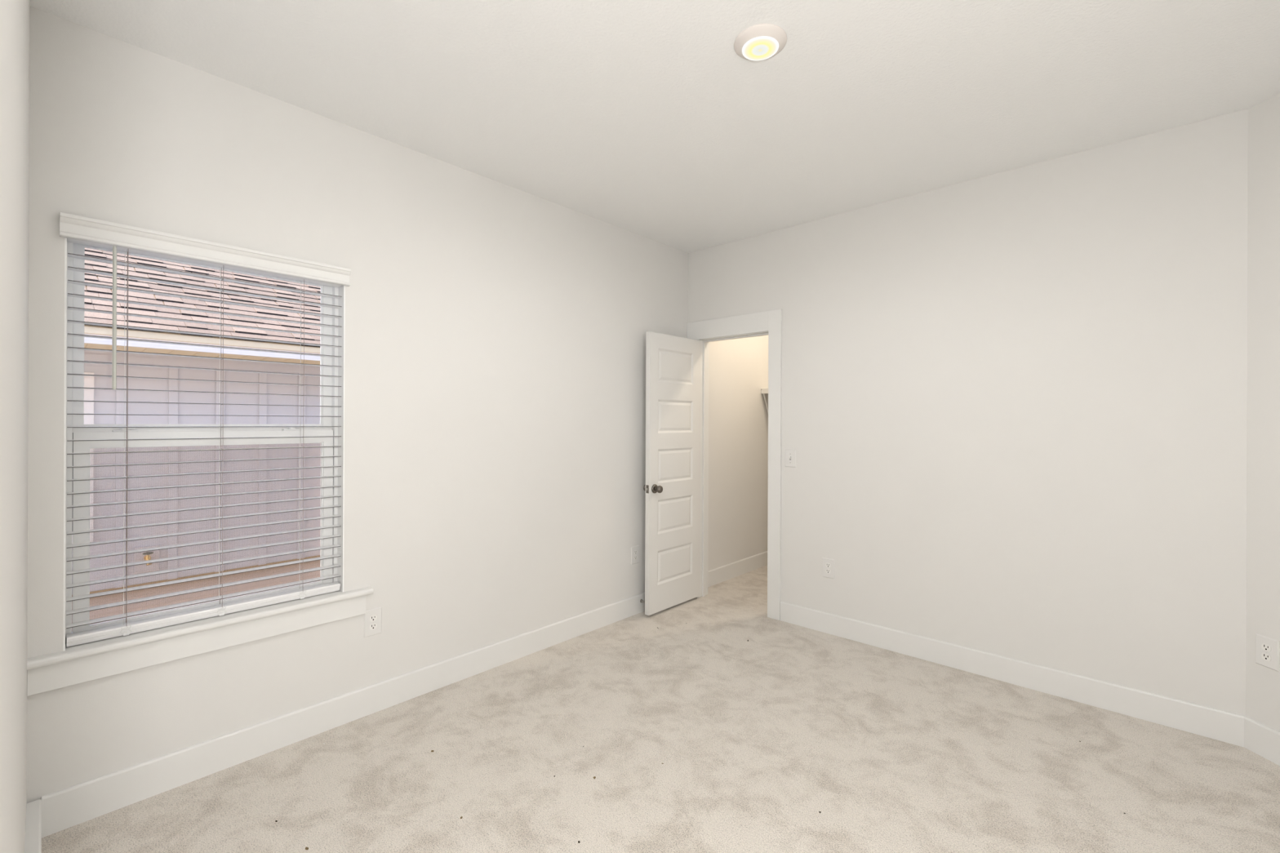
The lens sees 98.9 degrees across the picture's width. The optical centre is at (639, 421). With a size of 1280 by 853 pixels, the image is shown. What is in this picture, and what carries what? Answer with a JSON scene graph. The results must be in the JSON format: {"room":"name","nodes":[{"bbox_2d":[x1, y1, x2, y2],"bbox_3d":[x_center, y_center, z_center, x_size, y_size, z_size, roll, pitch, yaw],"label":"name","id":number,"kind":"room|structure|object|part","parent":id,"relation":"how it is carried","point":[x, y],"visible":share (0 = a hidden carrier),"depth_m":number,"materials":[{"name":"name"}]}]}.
{"room":"empty bedroom","nodes":[
{"label":"empty bedroom","id":0,"kind":"room"},
{"bbox_2d":[0,0,30,852],"bbox_3d":[-1.399,0.010,1.156,1.760,2.740,0.120,0,0,43],"label":"wall","id":1,"kind":"structure","parent":0,"point":[15,15],"depth_m":0.94,"materials":[{"name":"white paint"}]},
{"bbox_2d":[24,799,41,852],"bbox_3d":[-1.355,1.315,1.215,1.724,0.131,0.033,0,0,43],"label":"baseboard","id":2,"kind":"structure","parent":1,"relation":"attached to","point":[33,842],"depth_m":1.68,"materials":[{"name":"white paint"}]},
{"bbox_2d":[26,6,768,803],"bbox_3d":[-1.137,0.011,2.844,0.140,2.740,7.450,0,0,43],"label":"wall","id":3,"kind":"structure","parent":0,"point":[495,339],"depth_m":2.68,"materials":[{"name":"white paint"}]},
{"bbox_2d":[26,211,373,696],"bbox_3d":[-1.676,0.099,2.225,0.176,1.595,1.080,0,0,43],"label":"window","id":4,"kind":"structure","parent":3,"relation":"in","point":[72,420],"depth_m":2.10,"materials":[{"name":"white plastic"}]},
{"bbox_3d":[-1.736,-0.304,2.261,0.026,0.689,0.847,0,0,43],"label":"sash","id":5,"kind":"part","parent":4,"relation":"part of","materials":[{"name":"white plastic"}]},
{"bbox_3d":[-1.717,0.398,2.240,0.026,0.718,0.837,0,0,43],"label":"sash","id":6,"kind":"part","parent":4,"relation":"part of","materials":[{"name":"white plastic"}]},
{"bbox_2d":[66,238,342,647],"bbox_3d":[-1.675,0.052,2.200,0.072,1.447,0.872,0,0,43],"label":"window blind","id":7,"kind":"object","parent":4,"relation":"attached to","point":[126,628],"visible":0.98,"depth_m":2.12,"materials":[{"name":"white plastic"}]},
{"bbox_3d":[-1.875,0.058,1.991,0.001,1.365,0.002,0,0,28],"label":"lift cord","id":8,"kind":"part","parent":7,"relation":"part of","materials":[{"name":"white fabric"}]},
{"bbox_3d":[-1.871,0.058,1.997,0.052,1.365,0.002,0,0,45],"label":"ladder cord","id":9,"kind":"part","parent":7,"relation":"part of","materials":[{"name":"white fabric"}]},
{"bbox_3d":[-1.682,0.758,2.205,0.051,0.034,0.866,0,0,43],"label":"rail","id":10,"kind":"part","parent":7,"relation":"part of","materials":[{"name":"white plastic"}]},
{"bbox_3d":[-1.686,0.058,2.197,0.002,1.365,0.001,0,0,-2],"label":"lift cord","id":11,"kind":"part","parent":7,"relation":"part of","materials":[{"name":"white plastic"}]},
{"bbox_3d":[-1.682,0.058,2.202,0.052,1.365,0.002,0,0,45],"label":"ladder cord","id":12,"kind":"part","parent":7,"relation":"part of","materials":[{"name":"white fabric"}]},
{"bbox_3d":[-1.493,0.059,2.407,0.001,1.365,0.002,0,0,-32],"label":"lift cord","id":13,"kind":"part","parent":7,"relation":"part of","materials":[{"name":"white fabric"}]},
{"bbox_3d":[-1.489,0.059,2.412,0.052,1.365,0.004,0,0,43],"label":"ladder cord","id":14,"kind":"part","parent":7,"relation":"part of","materials":[{"name":"white fabric"}]},
{"bbox_3d":[-1.636,-0.660,2.169,0.036,0.076,0.909,0,0,43],"label":"head casing","id":15,"kind":"part","parent":4,"relation":"part of","materials":[{"name":"white paint"}]},
{"bbox_2d":[41,592,644,838],"bbox_3d":[-0.801,1.317,3.103,0.014,0.131,3.498,0,0,43],"label":"baseboard","id":16,"kind":"structure","parent":3,"relation":"attached to","point":[66,808],"depth_m":2.33,"materials":[{"name":"white paint"}]},
{"bbox_2d":[364,606,382,637],"bbox_3d":[-1.267,0.953,2.599,0.007,0.125,0.081,0,0,43],"label":"wall outlet","id":17,"kind":"object","parent":3,"relation":"attached to","point":[373,617],"visible":1,"depth_m":2.60,"materials":[{"name":"white plastic"}]},
{"bbox_2d":[369,622,377,630],"bbox_3d":[-1.265,0.972,2.598,0.002,0.028,0.034,0,0,43],"label":"receptacle","id":18,"kind":"object","parent":17,"relation":"attached to","point":[373,626],"depth_m":2.60,"materials":[{"name":"white plastic"}]},
{"bbox_2d":[369,614,377,622],"bbox_3d":[-1.265,0.933,2.598,0.002,0.028,0.034,0,0,43],"label":"receptacle","id":19,"kind":"object","parent":17,"relation":"attached to","point":[373,618],"depth_m":2.60,"materials":[{"name":"white plastic"}]},
{"bbox_2d":[631,545,639,564],"bbox_3d":[-0.033,0.961,3.942,0.007,0.125,0.081,0,0,43],"label":"wall outlet","id":20,"kind":"object","parent":3,"relation":"attached to","point":[634,550],"visible":1,"depth_m":3.94,"materials":[{"name":"white plastic"}]},
{"bbox_2d":[707,551,767,587],"bbox_3d":[0.915,1.324,4.970,0.014,0.131,1.334,0,0,43],"label":"baseboard","id":21,"kind":"structure","parent":3,"relation":"attached to","point":[717,575],"depth_m":4.91,"materials":[{"name":"white paint"}]},
{"bbox_2d":[29,0,1279,253],"bbox_3d":[0.194,-1.429,1.626,3.740,0.150,7.450,0,0,43],"label":"ceiling","id":22,"kind":"structure","parent":0,"point":[646,118],"depth_m":2.17,"materials":[{"name":"white paint"}]},
{"bbox_2d":[733,23,786,60],"bbox_3d":[0.429,-1.338,1.952,0.185,0.029,0.185,0,0,43],"label":"recessed light","id":23,"kind":"object","parent":22,"relation":"in","point":[760,42],"visible":1,"depth_m":1.92,"materials":[{"name":"white plastic"}]},
{"bbox_2d":[41,564,1279,852],"bbox_3d":[0.234,1.447,1.579,3.600,0.120,7.450,0,0,43],"label":"floor","id":24,"kind":"structure","parent":0,"point":[762,735],"depth_m":2.17,"materials":[{"name":"carpet"}]},
{"bbox_2d":[688,108,1248,715],"bbox_3d":[1.535,0.022,3.418,3.020,2.740,0.120,0,0,43],"label":"wall","id":25,"kind":"structure","parent":0,"point":[1014,402],"depth_m":2.84,"materials":[{"name":"white paint"}]},
{"bbox_2d":[643,331,701,615],"bbox_3d":[0.261,0.367,4.088,0.157,2.004,0.624,0,0,43],"label":"door","id":26,"kind":"structure","parent":25,"relation":"in","point":[672,488],"depth_m":4.05,"materials":[{"name":"white paint"}]},
{"bbox_3d":[0.053,0.478,3.871,0.025,0.057,0.004,0,0,43],"label":"latch plate","id":27,"kind":"part","parent":26,"relation":"part of","materials":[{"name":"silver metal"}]},
{"bbox_3d":[0.134,0.478,3.870,0.048,0.054,0.054,0,0,43],"label":"knob","id":28,"kind":"part","parent":26,"relation":"part of","materials":[{"name":"silver metal"}]},
{"bbox_2d":[686,309,782,620],"bbox_3d":[0.721,0.300,4.152,0.827,2.176,0.138,0,0,43],"label":"door frame","id":29,"kind":"structure","parent":25,"relation":"attached to","point":[769,323],"depth_m":3.88,"materials":[{"name":"white paint"}]},
{"bbox_3d":[0.649,-0.717,4.141,0.730,0.142,0.018,0,0,43],"label":"casing","id":30,"kind":"part","parent":29,"relation":"part of","materials":[{"name":"white paint"}]},
{"bbox_3d":[0.950,0.301,3.861,0.097,2.176,0.018,0,0,43],"label":"casing","id":31,"kind":"part","parent":29,"relation":"part of","materials":[{"name":"white paint"}]},
{"bbox_2d":[785,448,795,467],"bbox_3d":[1.037,0.254,3.783,0.081,0.121,0.016,0,0,43],"label":"light switch","id":32,"kind":"object","parent":25,"relation":"attached to","point":[790,455],"visible":1,"depth_m":3.78,"materials":[{"name":"white plastic"}]},
{"bbox_2d":[822,557,834,578],"bbox_3d":[1.238,0.965,3.601,0.081,0.125,0.007,0,0,43],"label":"wall outlet","id":33,"kind":"object","parent":25,"relation":"attached to","point":[828,566],"visible":1,"depth_m":3.60,"materials":[{"name":"white plastic"}]},
{"bbox_2d":[825,568,831,573],"bbox_3d":[1.237,0.984,3.599,0.034,0.028,0.002,0,0,43],"label":"receptacle","id":34,"kind":"object","parent":33,"relation":"attached to","point":[827,571],"depth_m":3.60,"materials":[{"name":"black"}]},
{"bbox_2d":[780,601,1245,747],"bbox_3d":[1.790,1.327,3.088,2.190,0.131,0.014,0,0,43],"label":"baseboard","id":35,"kind":"structure","parent":25,"relation":"attached to","point":[1225,726],"depth_m":2.83,"materials":[{"name":"white paint"}]},
{"bbox_2d":[1245,93,1279,732],"bbox_3d":[2.681,0.026,2.107,0.127,2.740,0.665,0,0,-2],"label":"wall","id":36,"kind":"structure","parent":0,"point":[1263,406],"depth_m":2.29,"materials":[{"name":"white paint"}]},
{"bbox_2d":[1244,716,1279,765],"bbox_3d":[2.607,1.331,2.069,0.014,0.131,0.566,0,0,-2],"label":"baseboard","id":37,"kind":"structure","parent":36,"relation":"attached to","point":[1260,739],"depth_m":2.28,"materials":[{"name":"white paint"}]},
{"bbox_2d":[1255,633,1279,671],"bbox_3d":[2.603,0.958,2.274,0.007,0.125,0.081,0,0,-2],"label":"wall outlet","id":38,"kind":"object","parent":36,"relation":"attached to","point":[1267,649],"visible":1,"depth_m":2.27,"materials":[{"name":"white plastic"}]},
{"bbox_2d":[1261,653,1271,661],"bbox_3d":[2.601,0.978,2.274,0.002,0.028,0.034,0,0,-2],"label":"receptacle","id":39,"kind":"object","parent":38,"relation":"attached to","point":[1264,656],"depth_m":2.27,"materials":[{"name":"white plastic"}]},
{"bbox_2d":[1261,643,1271,652],"bbox_3d":[2.601,0.939,2.274,0.002,0.028,0.034,0,0,-2],"label":"receptacle","id":40,"kind":"object","parent":38,"relation":"attached to","point":[1265,647],"depth_m":2.27,"materials":[{"name":"white plastic"}]},
{"bbox_3d":[2.137,0.024,4.827,2.000,2.740,0.100,0,0,43],"label":"wall","id":41,"kind":"structure","parent":0,"visible":0},
{"bbox_2d":[760,388,768,413],"bbox_3d":[1.959,0.008,4.709,1.893,0.638,0.322,0,0,43],"label":"closet shelf","id":42,"kind":"object","parent":41,"relation":"attached to","point":[763,391],"visible":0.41,"depth_m":5.23,"materials":[{"name":"white paint"}]},
{"label":"outside","id":43,"kind":"structure","parent":0,"visible":0},
{"bbox_3d":[-4.340,1.818,6.018,8.860,0.100,15.000,0,0,43],"label":"ground","id":44,"kind":"structure","parent":43,"visible":0},
{"bbox_2d":[71,248,320,631],"bbox_3d":[-3.365,-0.087,5.839,2.578,3.718,9.999,0,0,43],"label":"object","id":45,"kind":"structure","parent":44,"relation":"on","point":[90,407],"depth_m":4.46,"materials":[{"name":"white paint"}]},
{"bbox_3d":[-4.360,0.260,3.662,0.007,1.070,0.830,0,0,43],"label":"house pane","id":46,"kind":"part","parent":45,"relation":"part of","materials":[{"name":"glass"}]},
{"bbox_2d":[133,545,159,573],"bbox_3d":[-3.786,1.066,4.212,0.112,0.197,0.144,0,0,43],"label":"tap","id":47,"kind":"object","parent":45,"relation":"attached to","point":[149,555],"visible":0.84,"depth_m":4.22,"materials":[{"name":"gold metal"}]},
{"bbox_2d":[143,555,151,565],"bbox_3d":[-3.777,1.063,4.204,0.087,0.077,0.040,0,0,43],"label":"tap","id":48,"kind":"object","parent":47,"relation":"on","point":[146,557],"depth_m":4.20,"materials":[{"name":"gold metal"}]},
{"bbox_3d":[-3.773,1.016,4.200,0.063,0.022,0.063,0,0,43],"label":"handle","id":49,"kind":"part","parent":47,"relation":"part of","materials":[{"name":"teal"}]}
]}

